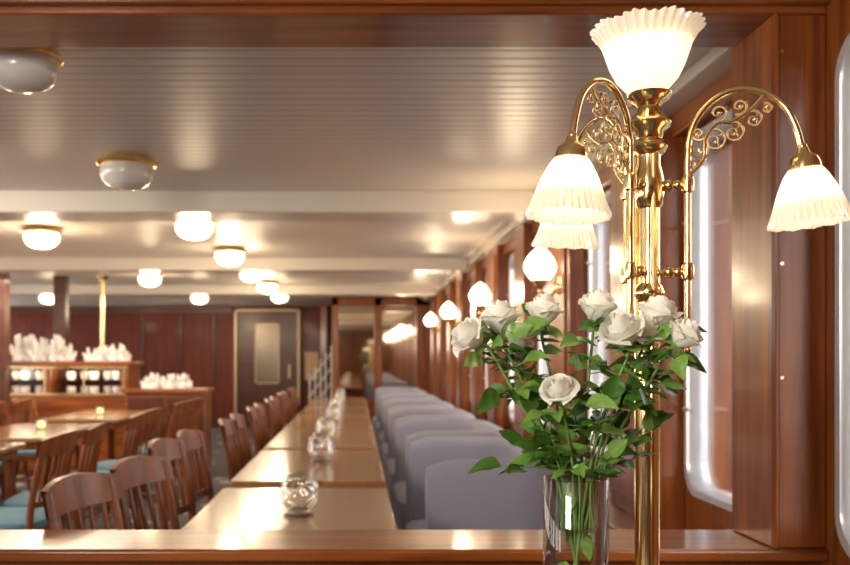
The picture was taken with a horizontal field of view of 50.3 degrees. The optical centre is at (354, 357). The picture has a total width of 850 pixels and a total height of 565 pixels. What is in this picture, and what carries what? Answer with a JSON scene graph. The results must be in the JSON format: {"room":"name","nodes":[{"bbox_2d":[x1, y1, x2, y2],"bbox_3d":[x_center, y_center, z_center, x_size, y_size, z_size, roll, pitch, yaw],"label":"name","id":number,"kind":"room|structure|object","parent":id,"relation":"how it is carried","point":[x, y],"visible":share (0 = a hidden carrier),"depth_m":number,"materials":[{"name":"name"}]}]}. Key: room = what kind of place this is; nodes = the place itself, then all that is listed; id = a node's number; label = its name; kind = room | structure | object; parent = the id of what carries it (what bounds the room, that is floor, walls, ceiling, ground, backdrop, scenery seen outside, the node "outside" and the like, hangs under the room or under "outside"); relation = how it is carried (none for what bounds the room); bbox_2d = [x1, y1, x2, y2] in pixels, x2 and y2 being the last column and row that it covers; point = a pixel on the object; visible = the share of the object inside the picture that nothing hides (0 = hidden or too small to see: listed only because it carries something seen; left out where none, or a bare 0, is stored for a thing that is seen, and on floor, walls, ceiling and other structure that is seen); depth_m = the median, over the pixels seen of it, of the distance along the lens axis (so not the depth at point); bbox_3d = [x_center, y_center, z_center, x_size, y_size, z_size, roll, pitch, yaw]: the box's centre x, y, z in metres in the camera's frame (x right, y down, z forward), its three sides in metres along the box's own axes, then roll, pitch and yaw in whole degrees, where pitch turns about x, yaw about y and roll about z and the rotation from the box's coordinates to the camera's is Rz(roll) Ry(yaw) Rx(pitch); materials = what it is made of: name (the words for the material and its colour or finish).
{"room":"ship dining room","nodes":[
{"label":"ship dining room","id":0,"kind":"room"},
{"bbox_2d":[0,427,271,529],"bbox_3d":[-2.850,1.320,7.150,8.700,0.100,19.300,0,0,0],"label":"floor","id":1,"kind":"structure","parent":0,"point":[219,474],"depth_m":8.89,"materials":[{"name":"wood"}]},
{"bbox_2d":[0,402,7,491],"bbox_3d":[-3.273,0.825,7.702,0.540,0.895,0.432,0,0,-3],"label":"dining chair","id":2,"kind":"object","parent":1,"relation":"on","point":[3,405],"visible":0.61,"depth_m":7.78,"materials":[{"name":"brown wood"}]},
{"bbox_2d":[0,274,9,465],"bbox_3d":[-3.550,0.160,9.010,0.180,2.220,0.180,0,0,0],"label":"pillar","id":3,"kind":"structure","parent":1,"relation":"on","point":[4,278],"depth_m":8.96,"materials":[{"name":"brown wood"}]},
{"bbox_2d":[0,443,25,461],"bbox_3d":[-2.350,0.892,4.900,0.660,0.745,1.280,0,0,0],"label":"dining table","id":4,"kind":"object","parent":1,"relation":"on","point":[8,451],"visible":1,"depth_m":5.35,"materials":[{"name":"brown wood"}]},
{"bbox_2d":[11,399,32,494],"bbox_3d":[-3.273,0.825,8.301,0.540,0.895,0.432,0,0,-2],"label":"dining chair","id":5,"kind":"object","parent":1,"relation":"on","point":[25,405],"visible":0.4,"depth_m":8.24,"materials":[{"name":"brown wood"}]},
{"bbox_2d":[0,401,57,490],"bbox_3d":[-2.977,0.825,8.001,0.540,0.895,0.432,0,0,2],"label":"dining chair","id":6,"kind":"object","parent":1,"relation":"on","point":[23,455],"visible":0.16,"depth_m":7.80,"materials":[{"name":"brown wood"}]},
{"bbox_2d":[0,432,76,529],"bbox_3d":[-1.723,0.825,4.596,0.540,0.895,0.432,0,0,5],"label":"dining chair","id":7,"kind":"object","parent":1,"relation":"on","point":[32,517],"visible":0.55,"depth_m":4.45,"materials":[{"name":"brown wood"}]},
{"bbox_2d":[0,507,47,529],"bbox_3d":[-1.770,0.814,4.600,0.443,0.062,0.422,0,0,5],"label":"seat cushion","id":8,"kind":"object","parent":7,"relation":"on","point":[11,518],"depth_m":4.45,"materials":[{"name":"blue fabric"}]},
{"bbox_2d":[10,397,79,484],"bbox_3d":[-2.976,0.825,8.608,0.540,0.895,0.432,0,0,9],"label":"dining chair","id":9,"kind":"object","parent":1,"relation":"on","point":[12,401],"visible":0.22,"depth_m":8.70,"materials":[{"name":"brown wood"}]},
{"bbox_2d":[0,424,96,521],"bbox_3d":[-2.350,0.892,6.500,0.660,0.745,1.280,0,0,0],"label":"dining table","id":10,"kind":"object","parent":1,"relation":"on","point":[28,434],"visible":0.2,"depth_m":6.20,"materials":[{"name":"brown wood"}]},
{"bbox_2d":[3,423,105,529],"bbox_3d":[-1.723,0.825,5.204,0.540,0.895,0.432,0,0,-4],"label":"dining chair","id":11,"kind":"object","parent":1,"relation":"on","point":[93,435],"visible":0.41,"depth_m":5.08,"materials":[{"name":"brown wood"}]},
{"bbox_2d":[3,491,43,507],"bbox_3d":[-1.770,0.814,5.200,0.443,0.062,0.422,0,0,-4],"label":"seat cushion","id":12,"kind":"object","parent":11,"relation":"on","point":[21,499],"depth_m":5.02,"materials":[{"name":"blue fabric"}]},
{"bbox_2d":[10,361,144,472],"bbox_3d":[-3.850,0.655,10.220,2.760,1.230,0.720,0,0,0],"label":"sideboard","id":13,"kind":"object","parent":1,"relation":"on","point":[57,388],"depth_m":9.90,"materials":[{"name":"brown wood"}]},
{"bbox_2d":[10,334,76,360],"bbox_3d":[-3.525,-0.117,10.114,0.701,0.308,0.474,0,0,0],"label":"folded napkins","id":14,"kind":"object","parent":13,"relation":"on","point":[28,348],"visible":0.99,"depth_m":10.07,"materials":[{"name":"white fabric"}]},
{"bbox_2d":[53,276,68,346],"bbox_3d":[-3.410,-0.455,10.450,0.140,0.990,0.140,0,0,0],"label":"pillar","id":15,"kind":"structure","parent":13,"relation":"on","point":[60,283],"depth_m":10.38,"materials":[{"name":"brown wood"}]},
{"bbox_2d":[97,276,108,351],"bbox_3d":[-2.930,-0.455,10.450,0.140,0.990,0.140,0,0,0],"label":"brass pole","id":16,"kind":"object","parent":13,"relation":"on","point":[102,279],"visible":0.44,"depth_m":10.43,"materials":[{"name":"gold"}]},
{"bbox_2d":[82,344,131,360],"bbox_3d":[-2.785,-0.061,10.127,0.509,0.197,0.370,0,0,0],"label":"folded napkins","id":17,"kind":"object","parent":13,"relation":"on","point":[107,354],"visible":1,"depth_m":10.03,"materials":[{"name":"white fabric"}]},
{"bbox_2d":[41,472,124,529],"bbox_3d":[-0.670,0.825,2.851,0.540,0.895,0.432,0,0,14],"label":"dining chair","id":18,"kind":"object","parent":1,"relation":"on","point":[64,494],"visible":0.66,"depth_m":2.93,"materials":[{"name":"brown wood"}]},
{"bbox_2d":[40,410,147,459],"bbox_3d":[-2.350,0.892,8.300,0.660,0.745,1.280,0,0,0],"label":"dining table","id":19,"kind":"object","parent":1,"relation":"on","point":[113,419],"visible":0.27,"depth_m":8.00,"materials":[{"name":"brown wood"}]},
{"bbox_2d":[69,413,145,529],"bbox_3d":[-1.723,0.825,6.201,0.540,0.895,0.432,0,0,-1],"label":"dining chair","id":20,"kind":"object","parent":1,"relation":"on","point":[135,423],"visible":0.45,"depth_m":6.13,"materials":[{"name":"brown wood"}]},
{"bbox_2d":[69,470,109,473],"bbox_3d":[-1.770,0.814,6.200,0.443,0.062,0.422,0,0,-1],"label":"seat cushion","id":21,"kind":"object","parent":20,"relation":"on","point":[98,471],"depth_m":6.21,"materials":[{"name":"blue fabric"}]},
{"bbox_2d":[82,408,165,529],"bbox_3d":[-1.724,0.825,6.790,0.540,0.895,0.432,0,0,13],"label":"dining chair","id":22,"kind":"object","parent":1,"relation":"on","point":[157,415],"visible":0.28,"depth_m":6.68,"materials":[{"name":"brown wood"}]},
{"bbox_2d":[97,460,117,469],"bbox_3d":[-1.770,0.814,6.800,0.443,0.062,0.422,0,0,13],"label":"seat cushion","id":23,"kind":"object","parent":22,"relation":"on","point":[103,465],"depth_m":6.67,"materials":[{"name":"blue fabric"}]},
{"bbox_2d":[109,456,179,529],"bbox_3d":[-0.605,0.825,3.372,0.540,0.895,0.432,0,0,15],"label":"dining chair","id":24,"kind":"object","parent":1,"relation":"on","point":[133,471],"visible":0.52,"depth_m":3.48,"materials":[{"name":"brown wood"}]},
{"bbox_2d":[125,401,193,504],"bbox_3d":[-1.724,0.825,7.989,0.540,0.895,0.432,0,0,13],"label":"dining chair","id":25,"kind":"object","parent":1,"relation":"on","point":[184,407],"visible":0.27,"depth_m":7.87,"materials":[{"name":"brown wood"}]},
{"bbox_2d":[122,388,214,477],"bbox_3d":[-2.000,0.800,9.700,0.900,0.940,0.500,0,0,0],"label":"sideboard","id":26,"kind":"object","parent":1,"relation":"on","point":[135,398],"visible":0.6,"depth_m":9.46,"materials":[{"name":"brown wood"}]},
{"bbox_2d":[140,373,192,388],"bbox_3d":[-2.037,0.242,9.690,0.573,0.170,0.353,0,0,-7],"label":"folded napkins","id":27,"kind":"object","parent":26,"relation":"on","point":[151,382],"visible":1,"depth_m":9.61,"materials":[{"name":"white fabric"}]},
{"bbox_2d":[147,438,194,529],"bbox_3d":[-0.666,0.825,4.167,0.540,0.895,0.432,0,0,8],"label":"dining chair","id":28,"kind":"object","parent":1,"relation":"on","point":[172,448],"visible":0.38,"depth_m":4.30,"materials":[{"name":"brown wood"}]},
{"bbox_2d":[140,398,204,492],"bbox_3d":[-1.724,0.825,8.590,0.540,0.895,0.432,0,0,12],"label":"dining chair","id":29,"kind":"object","parent":1,"relation":"on","point":[198,402],"visible":0.19,"depth_m":8.54,"materials":[{"name":"brown wood"}]},
{"bbox_2d":[177,429,213,515],"bbox_3d":[-0.647,0.825,4.704,0.540,0.895,0.432,0,0,5],"label":"dining chair","id":30,"kind":"object","parent":1,"relation":"on","point":[192,439],"visible":0.28,"depth_m":4.79,"materials":[{"name":"brown wood"}]},
{"bbox_2d":[218,418,242,481],"bbox_3d":[-0.577,0.825,5.600,0.540,0.895,0.432,0,0,0],"label":"dining chair","id":31,"kind":"object","parent":1,"relation":"on","point":[227,427],"visible":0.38,"depth_m":5.66,"materials":[{"name":"brown wood"}]},
{"bbox_2d":[230,413,251,467],"bbox_3d":[-0.577,0.825,6.120,0.540,0.895,0.432,0,0,0],"label":"dining chair","id":32,"kind":"object","parent":1,"relation":"on","point":[239,422],"visible":0.23,"depth_m":6.25,"materials":[{"name":"brown wood"}]},
{"bbox_2d":[246,406,264,455],"bbox_3d":[-0.577,0.825,7.000,0.540,0.895,0.432,0,0,0],"label":"dining chair","id":33,"kind":"object","parent":1,"relation":"on","point":[252,412],"visible":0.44,"depth_m":7.07,"materials":[{"name":"brown wood"}]},
{"bbox_2d":[253,403,270,445],"bbox_3d":[-0.577,0.825,7.520,0.540,0.895,0.432,0,0,0],"label":"dining chair","id":34,"kind":"object","parent":1,"relation":"on","point":[260,407],"visible":0.28,"depth_m":7.65,"materials":[{"name":"brown wood"}]},
{"bbox_2d":[264,398,279,438],"bbox_3d":[-0.577,0.825,8.400,0.540,0.895,0.432,0,0,0],"label":"dining chair","id":35,"kind":"object","parent":1,"relation":"on","point":[269,404],"visible":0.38,"depth_m":8.33,"materials":[{"name":"brown wood"}]},
{"bbox_2d":[269,396,283,431],"bbox_3d":[-0.577,0.825,8.920,0.540,0.895,0.432,0,0,0],"label":"dining chair","id":36,"kind":"object","parent":1,"relation":"on","point":[275,399],"visible":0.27,"depth_m":9.05,"materials":[{"name":"brown wood"}]},
{"bbox_2d":[277,393,289,427],"bbox_3d":[-0.577,0.825,9.800,0.540,0.895,0.432,0,0,0],"label":"dining chair","id":37,"kind":"object","parent":1,"relation":"on","point":[281,397],"visible":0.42,"depth_m":9.66,"materials":[{"name":"brown wood"}]},
{"bbox_2d":[181,488,396,529],"bbox_3d":[-0.200,0.892,3.085,0.660,0.745,1.040,0,0,0],"label":"dining table","id":38,"kind":"object","parent":1,"relation":"on","point":[231,508],"visible":0.39,"depth_m":3.07,"materials":[{"name":"brown wood"}]},
{"bbox_2d":[279,471,319,517],"bbox_3d":[-0.185,0.447,2.980,0.136,0.146,0.136,0,0,0],"label":"candle holder","id":39,"kind":"object","parent":38,"relation":"on","point":[285,501],"visible":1,"depth_m":3.01,"materials":[{"name":"clear"}]},
{"bbox_2d":[287,388,297,418],"bbox_3d":[-0.577,0.825,11.200,0.540,0.895,0.432,0,0,0],"label":"dining chair","id":40,"kind":"object","parent":1,"relation":"on","point":[290,391],"visible":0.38,"depth_m":11.06,"materials":[{"name":"brown wood"}]},
{"bbox_2d":[230,450,385,487],"bbox_3d":[-0.200,0.892,4.440,0.660,0.745,1.280,0,0,0],"label":"dining table","id":41,"kind":"object","parent":1,"relation":"on","point":[268,468],"visible":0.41,"depth_m":4.24,"materials":[{"name":"brown wood"}]},
{"bbox_2d":[307,432,333,461],"bbox_3d":[-0.175,0.447,4.550,0.136,0.146,0.136,0,0,0],"label":"candle holder","id":42,"kind":"object","parent":41,"relation":"on","point":[311,451],"visible":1,"depth_m":4.58,"materials":[{"name":"clear"}]},
{"bbox_2d":[308,346,331,402],"bbox_3d":[-0.580,0.530,15.200,0.422,1.480,0.028,0,0,0],"label":"stair railing","id":43,"kind":"object","parent":1,"relation":"on","point":[330,354],"visible":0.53,"depth_m":15.19,"materials":[{"name":"white metal"}]},
{"bbox_2d":[264,430,376,449],"bbox_3d":[-0.200,0.892,5.850,0.660,0.745,1.280,0,0,0],"label":"dining table","id":44,"kind":"object","parent":1,"relation":"on","point":[286,439],"visible":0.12,"depth_m":5.67,"materials":[{"name":"brown wood"}]},
{"bbox_2d":[315,417,336,439],"bbox_3d":[-0.185,0.447,5.750,0.136,0.146,0.136,0,0,0],"label":"candle holder","id":45,"kind":"object","parent":44,"relation":"on","point":[320,420],"visible":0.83,"depth_m":5.78,"materials":[{"name":"clear"}]},
{"bbox_2d":[321,305,327,396],"bbox_3d":[-0.560,0.160,16.325,0.120,2.220,0.250,0,0,0],"label":"post","id":46,"kind":"object","parent":1,"relation":"on","point":[324,308],"visible":0.5,"depth_m":16.20,"materials":[{"name":"brown wood"}]},
{"bbox_2d":[283,417,372,429],"bbox_3d":[-0.200,0.892,7.250,0.660,0.745,1.280,0,0,0],"label":"dining table","id":47,"kind":"object","parent":1,"relation":"on","point":[298,423],"visible":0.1,"depth_m":7.04,"materials":[{"name":"brown wood"}]},
{"bbox_2d":[325,404,341,421],"bbox_3d":[-0.175,0.447,7.300,0.136,0.146,0.136,0,0,0],"label":"candle holder","id":48,"kind":"object","parent":47,"relation":"on","point":[331,405],"visible":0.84,"depth_m":7.33,"materials":[{"name":"clear"}]},
{"bbox_2d":[296,408,369,417],"bbox_3d":[-0.200,0.892,8.650,0.660,0.745,1.280,0,0,0],"label":"dining table","id":49,"kind":"object","parent":1,"relation":"on","point":[306,412],"visible":0.11,"depth_m":8.59,"materials":[{"name":"brown wood"}]},
{"bbox_2d":[305,402,366,407],"bbox_3d":[-0.200,0.892,10.050,0.660,0.745,1.280,0,0,0],"label":"dining table","id":50,"kind":"object","parent":1,"relation":"on","point":[311,404],"visible":0.06,"depth_m":9.85,"materials":[{"name":"brown wood"}]},
{"bbox_2d":[311,397,365,401],"bbox_3d":[-0.200,0.892,11.450,0.660,0.745,1.280,0,0,0],"label":"dining table","id":51,"kind":"object","parent":1,"relation":"on","point":[316,399],"visible":0.12,"depth_m":11.28,"materials":[{"name":"brown wood"}]},
{"bbox_2d":[332,297,430,432],"bbox_3d":[0.415,0.160,14.050,1.550,2.220,0.100,0,0,0],"label":"frame","id":52,"kind":"object","parent":1,"relation":"on","point":[423,334],"visible":0.38,"depth_m":14.00,"materials":[{"name":"brown wood"}]},
{"bbox_2d":[338,306,415,399],"bbox_3d":[0.345,-0.080,14.050,1.210,1.460,0.020,0,0,0],"label":"mirror","id":53,"kind":"object","parent":52,"relation":"attached to","point":[355,323],"visible":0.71,"depth_m":14.04,"materials":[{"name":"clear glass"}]},
{"bbox_2d":[372,387,419,440],"bbox_3d":[0.570,0.840,12.400,0.650,0.860,1.160,0,0,0],"label":"sofa","id":54,"kind":"object","parent":1,"relation":"on","point":[374,421],"visible":0.23,"depth_m":12.83,"materials":[{"name":"grey fabric"}]},
{"bbox_2d":[375,390,428,449],"bbox_3d":[0.570,0.840,11.080,0.650,0.860,1.160,0,0,0],"label":"sofa","id":55,"kind":"object","parent":1,"relation":"on","point":[384,392],"visible":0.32,"depth_m":11.55,"materials":[{"name":"grey fabric"}]},
{"bbox_2d":[377,394,439,460],"bbox_3d":[0.570,0.840,9.720,0.650,0.860,1.160,0,0,0],"label":"sofa","id":56,"kind":"object","parent":1,"relation":"on","point":[380,436],"visible":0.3,"depth_m":10.06,"materials":[{"name":"grey fabric"}]},
{"bbox_2d":[377,431,382,453],"bbox_3d":[0.520,0.901,9.720,0.550,0.178,0.930,0,0,0],"label":"seat cushion","id":57,"kind":"object","parent":56,"relation":"on","point":[380,435],"depth_m":9.45,"materials":[{"name":"grey fabric"}]},
{"bbox_2d":[0,530,827,564],"bbox_3d":[-0.700,0.877,2.413,3.800,0.785,0.275,0,0,0],"label":"counter ledge","id":58,"kind":"object","parent":1,"relation":"on","point":[17,547],"visible":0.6,"depth_m":2.32,"materials":[{"name":"brown wood"}]},
{"bbox_2d":[732,13,825,548],"bbox_3d":[-0.700,-0.195,2.409,3.800,1.360,0.262,0,0,0],"label":"posts","id":59,"kind":"object","parent":58,"relation":"on","point":[779,312],"visible":0.99,"depth_m":2.29,"materials":[{"name":"brown wood"}]},
{"bbox_2d":[0,0,829,46],"bbox_3d":[-0.700,-0.912,2.397,3.800,0.075,0.285,0,0,0],"label":"beam","id":60,"kind":"structure","parent":59,"relation":"on","point":[23,23],"depth_m":2.34,"materials":[{"name":"brown wood"}]},
{"bbox_2d":[381,400,453,487],"bbox_3d":[0.570,0.840,8.360,0.650,0.860,1.160,0,0,0],"label":"sofa","id":61,"kind":"object","parent":1,"relation":"on","point":[391,405],"visible":0.26,"depth_m":8.54,"materials":[{"name":"grey fabric"}]},
{"bbox_2d":[381,443,387,469],"bbox_3d":[0.520,0.901,8.360,0.550,0.178,0.930,0,0,0],"label":"seat cushion","id":62,"kind":"object","parent":61,"relation":"on","point":[384,447],"depth_m":8.07,"materials":[{"name":"grey fabric"}]},
{"bbox_2d":[386,407,474,509],"bbox_3d":[0.570,0.840,6.980,0.650,0.860,1.160,0,0,0],"label":"sofa","id":63,"kind":"object","parent":1,"relation":"on","point":[398,415],"visible":0.23,"depth_m":7.21,"materials":[{"name":"grey fabric"}]},
{"bbox_2d":[386,458,394,493],"bbox_3d":[0.520,0.901,6.980,0.550,0.178,0.930,0,0,0],"label":"seat cushion","id":64,"kind":"object","parent":63,"relation":"on","point":[390,464],"depth_m":6.67,"materials":[{"name":"grey fabric"}]},
{"bbox_2d":[393,418,503,529],"bbox_3d":[0.570,0.840,5.620,0.650,0.860,1.160,0,0,0],"label":"sofa","id":65,"kind":"object","parent":1,"relation":"on","point":[409,431],"visible":0.24,"depth_m":5.73,"materials":[{"name":"grey fabric"}]},
{"bbox_2d":[393,481,405,529],"bbox_3d":[0.520,0.901,5.620,0.550,0.178,0.930,0,0,0],"label":"seat cushion","id":66,"kind":"object","parent":65,"relation":"on","point":[399,489],"depth_m":5.35,"materials":[{"name":"grey fabric"}]},
{"bbox_2d":[405,436,561,529],"bbox_3d":[0.570,0.840,4.180,0.650,0.860,1.160,0,0,0],"label":"sofa","id":67,"kind":"object","parent":1,"relation":"on","point":[443,496],"visible":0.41,"depth_m":3.61,"materials":[{"name":"grey fabric"}]},
{"bbox_2d":[405,519,424,529],"bbox_3d":[0.520,0.901,4.180,0.550,0.178,0.930,0,0,0],"label":"seat cushion","id":68,"kind":"object","parent":67,"relation":"on","point":[415,524],"depth_m":4.44,"materials":[{"name":"grey fabric"}]},
{"bbox_3d":[0.375,0.850,1.370,1.150,0.840,0.500,0,0,0],"label":"countertop","id":69,"kind":"structure","parent":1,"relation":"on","visible":0},
{"bbox_2d":[451,288,706,564],"bbox_3d":[0.320,0.165,1.279,0.353,0.531,0.203,0,0,15],"label":"vase","id":70,"kind":"object","parent":69,"relation":"on","point":[626,332],"visible":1,"depth_m":1.27,"materials":[{"name":"clear glass"}]},
{"bbox_2d":[525,5,849,564],"bbox_3d":[0.499,-0.052,1.476,0.505,0.964,0.479,0,0,0],"label":"lamp","id":71,"kind":"object","parent":69,"relation":"on","point":[644,51],"visible":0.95,"depth_m":1.41,"materials":[{"name":"gold"}]},
{"bbox_2d":[10,306,331,420],"bbox_3d":[-2.850,0.160,16.575,8.300,2.220,0.150,0,0,0],"label":"wall","id":72,"kind":"structure","parent":0,"point":[161,330],"depth_m":16.50,"materials":[{"name":"red wood"}]},
{"bbox_2d":[10,306,231,421],"bbox_3d":[-4.625,0.110,16.475,4.750,2.120,0.050,0,0,0],"label":"trim","id":73,"kind":"structure","parent":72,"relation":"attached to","point":[13,309],"depth_m":16.45,"materials":[{"name":"brown wood"}]},
{"bbox_2d":[237,311,296,427],"bbox_3d":[-1.600,0.210,16.470,1.100,2.120,0.060,0,0,0],"label":"door","id":74,"kind":"structure","parent":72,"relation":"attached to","point":[249,392],"depth_m":16.44,"materials":[{"name":"brown wood"}]},
{"bbox_2d":[256,325,277,382],"bbox_3d":[-1.600,-0.080,16.425,0.400,1.060,0.001,0,0,0],"label":"window","id":75,"kind":"structure","parent":74,"relation":"attached to","point":[266,335],"depth_m":16.43,"materials":[{"name":"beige glass"}]},
{"bbox_2d":[255,323,289,383],"bbox_3d":[-1.500,-0.080,16.420,0.640,1.100,0.040,0,0,0],"label":"trim","id":76,"kind":"structure","parent":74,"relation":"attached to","point":[258,323],"depth_m":16.41,"materials":[{"name":"brown metal"}]},
{"bbox_2d":[234,309,299,412],"bbox_3d":[-1.600,0.190,16.440,1.200,2.160,0.120,0,0,0],"label":"frame","id":77,"kind":"object","parent":72,"relation":"attached to","point":[235,310],"visible":0.7,"depth_m":16.38,"materials":[{"name":"wood"}]},
{"bbox_2d":[303,351,319,380],"bbox_3d":[-0.800,0.150,16.484,0.300,0.560,0.030,0,0,0],"label":"framed poster","id":78,"kind":"object","parent":72,"relation":"attached to","point":[311,359],"visible":0.94,"depth_m":16.48,"materials":[{"name":"brown paper"}]},
{"bbox_2d":[305,353,317,379],"bbox_3d":[-0.800,0.150,16.489,0.240,0.500,0.020,0,0,0],"label":"print","id":79,"kind":"object","parent":78,"relation":"attached to","point":[311,359],"depth_m":16.48,"materials":[{"name":"brown"}]},
{"bbox_2d":[0,47,627,305],"bbox_3d":[-2.850,-1.000,7.150,8.700,0.100,19.300,0,0,0],"label":"ceiling","id":80,"kind":"structure","parent":0,"point":[209,118],"depth_m":3.88,"materials":[{"name":"beige"}]},
{"bbox_2d":[0,47,64,94],"bbox_3d":[-1.020,-0.884,2.760,0.247,0.132,0.247,0,0,0],"label":"ceiling lamp","id":81,"kind":"object","parent":80,"relation":"attached to","point":[23,70],"depth_m":2.69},
{"bbox_2d":[21,225,61,248],"bbox_3d":[-2.280,-0.873,6.550,0.287,0.154,0.287,0,0,0],"label":"ceiling lamp","id":82,"kind":"object","parent":80,"relation":"attached to","point":[35,236],"depth_m":6.45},
{"bbox_2d":[95,152,157,190],"bbox_3d":[-1.080,-0.873,4.260,0.287,0.154,0.287,0,0,0],"label":"ceiling lamp","id":83,"kind":"object","parent":80,"relation":"attached to","point":[122,171],"depth_m":4.17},
{"bbox_2d":[137,274,162,286],"bbox_3d":[-2.280,-0.873,10.000,0.287,0.154,0.287,0,0,0],"label":"ceiling lamp","id":84,"kind":"object","parent":80,"relation":"attached to","point":[150,280],"depth_m":9.90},
{"bbox_2d":[173,221,215,239],"bbox_3d":[-1.080,-0.873,6.050,0.287,0.154,0.287,0,0,0],"label":"ceiling lamp","id":85,"kind":"object","parent":80,"relation":"attached to","point":[191,230],"depth_m":5.96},
{"bbox_2d":[191,296,207,303],"bbox_3d":[-2.280,-0.873,13.200,0.287,0.154,0.287,0,0,0],"label":"ceiling lamp","id":86,"kind":"object","parent":80,"relation":"attached to","point":[196,299],"depth_m":13.11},
{"bbox_2d":[10,285,435,295],"bbox_3d":[-2.970,-0.890,11.875,8.060,0.120,0.350,0,0,0],"label":"ceiling beam","id":87,"kind":"structure","parent":80,"relation":"attached to","point":[15,290],"depth_m":11.70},
{"bbox_2d":[213,246,245,265],"bbox_3d":[-1.080,-0.873,7.750,0.287,0.154,0.287,0,0,0],"label":"ceiling lamp","id":88,"kind":"object","parent":80,"relation":"attached to","point":[224,255],"depth_m":7.65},
{"bbox_2d":[0,257,466,273],"bbox_3d":[-2.970,-0.890,8.675,8.060,0.120,0.350,0,0,0],"label":"ceiling beam","id":89,"kind":"structure","parent":80,"relation":"attached to","point":[8,265],"depth_m":8.50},
{"bbox_2d":[240,274,262,281],"bbox_3d":[-1.080,-0.873,9.400,0.287,0.154,0.287,0,0,0],"label":"ceiling lamp","id":90,"kind":"object","parent":80,"relation":"attached to","point":[246,277],"depth_m":9.32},
{"bbox_2d":[0,190,532,220],"bbox_3d":[-2.970,-0.888,5.265,8.060,0.125,0.350,0,0,0],"label":"ceiling beam","id":91,"kind":"structure","parent":80,"relation":"attached to","point":[15,205],"depth_m":5.09,"materials":[{"name":"paint"}]},
{"bbox_2d":[256,280,278,293],"bbox_3d":[-1.080,-0.873,11.100,0.287,0.154,0.287,0,0,0],"label":"ceiling lamp","id":92,"kind":"object","parent":80,"relation":"attached to","point":[264,286],"depth_m":11.00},
{"bbox_2d":[486,0,849,564],"bbox_3d":[1.280,0.160,7.000,0.160,2.220,19.000,0,0,0],"label":"wall","id":93,"kind":"structure","parent":0,"point":[700,514],"depth_m":2.27,"materials":[{"name":"brown wood"}]},
{"bbox_2d":[424,312,438,332],"bbox_3d":[0.997,-0.460,11.750,0.194,0.278,0.175,0,0,0],"label":"wall sconce","id":94,"kind":"object","parent":93,"relation":"attached to","point":[430,320],"visible":1,"depth_m":11.70,"materials":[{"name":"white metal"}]},
{"bbox_2d":[440,301,458,327],"bbox_3d":[0.997,-0.460,9.500,0.194,0.278,0.175,0,0,0],"label":"wall sconce","id":95,"kind":"object","parent":93,"relation":"attached to","point":[448,311],"visible":0.98,"depth_m":9.45,"materials":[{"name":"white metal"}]},
{"bbox_2d":[469,282,490,313],"bbox_3d":[0.997,-0.460,7.100,0.194,0.278,0.175,0,0,0],"label":"wall sconce","id":96,"kind":"object","parent":93,"relation":"attached to","point":[480,296],"visible":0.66,"depth_m":7.05,"materials":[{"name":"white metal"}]},
{"bbox_2d":[509,253,513,422],"bbox_3d":[1.223,-0.150,6.600,0.074,1.270,0.690,0,0,0],"label":"frame","id":97,"kind":"object","parent":93,"relation":"attached to","point":[511,260],"visible":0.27,"depth_m":6.92,"materials":[{"name":"silver metal"}]},
{"bbox_2d":[538,248,546,424],"bbox_3d":[1.223,-0.150,5.500,0.074,1.270,0.690,0,0,0],"label":"frame","id":98,"kind":"object","parent":93,"relation":"attached to","point":[541,363],"visible":0.02,"depth_m":5.82,"materials":[{"name":"silver metal"}]},
{"bbox_2d":[524,247,560,295],"bbox_3d":[0.997,-0.460,4.800,0.194,0.278,0.175,0,0,0],"label":"wall sconce","id":99,"kind":"object","parent":93,"relation":"attached to","point":[540,266],"visible":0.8,"depth_m":4.75,"materials":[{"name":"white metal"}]},
{"bbox_2d":[431,116,684,529],"bbox_3d":[1.144,-0.125,8.190,0.112,1.510,9.840,0,0,0],"label":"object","id":100,"kind":"structure","parent":93,"relation":"attached to","point":[450,379],"depth_m":4.62,"materials":[{"name":"wood"}]},
{"bbox_2d":[419,47,732,300],"bbox_3d":[1.100,-0.915,8.270,0.200,0.070,11.460,0,0,0],"label":"crown molding","id":101,"kind":"structure","parent":93,"relation":"attached to","point":[703,67],"depth_m":3.12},
{"bbox_2d":[429,71,731,306],"bbox_3d":[1.175,-0.840,8.270,0.050,0.080,11.460,0,0,0],"label":"wall panel","id":102,"kind":"object","parent":93,"relation":"attached to","point":[681,120],"depth_m":3.12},
{"bbox_2d":[587,189,610,458],"bbox_3d":[1.223,-0.150,4.250,0.074,1.270,0.690,0,0,0],"label":"frame","id":103,"kind":"object","parent":93,"relation":"attached to","point":[592,254],"visible":0.04,"depth_m":4.57,"materials":[{"name":"silver metal"}]},
{"bbox_2d":[566,480,633,529],"bbox_3d":[1.080,0.940,8.270,0.240,0.620,11.460,0,0,0],"label":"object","id":104,"kind":"structure","parent":93,"relation":"attached to","point":[619,519],"depth_m":3.55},
{"bbox_2d":[599,202,610,449],"bbox_3d":[1.233,-0.150,4.250,0.006,1.212,0.632,0,0,0],"label":"pane","id":105,"kind":"object","parent":93,"relation":"attached to","point":[605,226],"visible":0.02,"depth_m":4.44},
{"bbox_2d":[684,109,731,511],"bbox_3d":[1.223,-0.150,2.930,0.074,1.270,0.630,0,0,0],"label":"frame","id":106,"kind":"object","parent":93,"relation":"attached to","point":[695,482],"visible":0.27,"depth_m":3.21,"materials":[{"name":"silver metal"}]},
{"bbox_2d":[701,130,731,496],"bbox_3d":[1.233,-0.150,2.930,0.006,1.212,0.572,0,0,0],"label":"pane","id":107,"kind":"object","parent":93,"relation":"attached to","point":[716,173],"visible":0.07,"depth_m":3.07,"materials":[{"name":"glass"}]},
{"bbox_2d":[835,33,849,556],"bbox_3d":[1.223,-0.150,1.910,0.074,1.270,0.630,0,0,0],"label":"frame","id":108,"kind":"object","parent":93,"relation":"attached to","point":[842,72],"visible":1,"depth_m":2.20,"materials":[{"name":"silver metal"}]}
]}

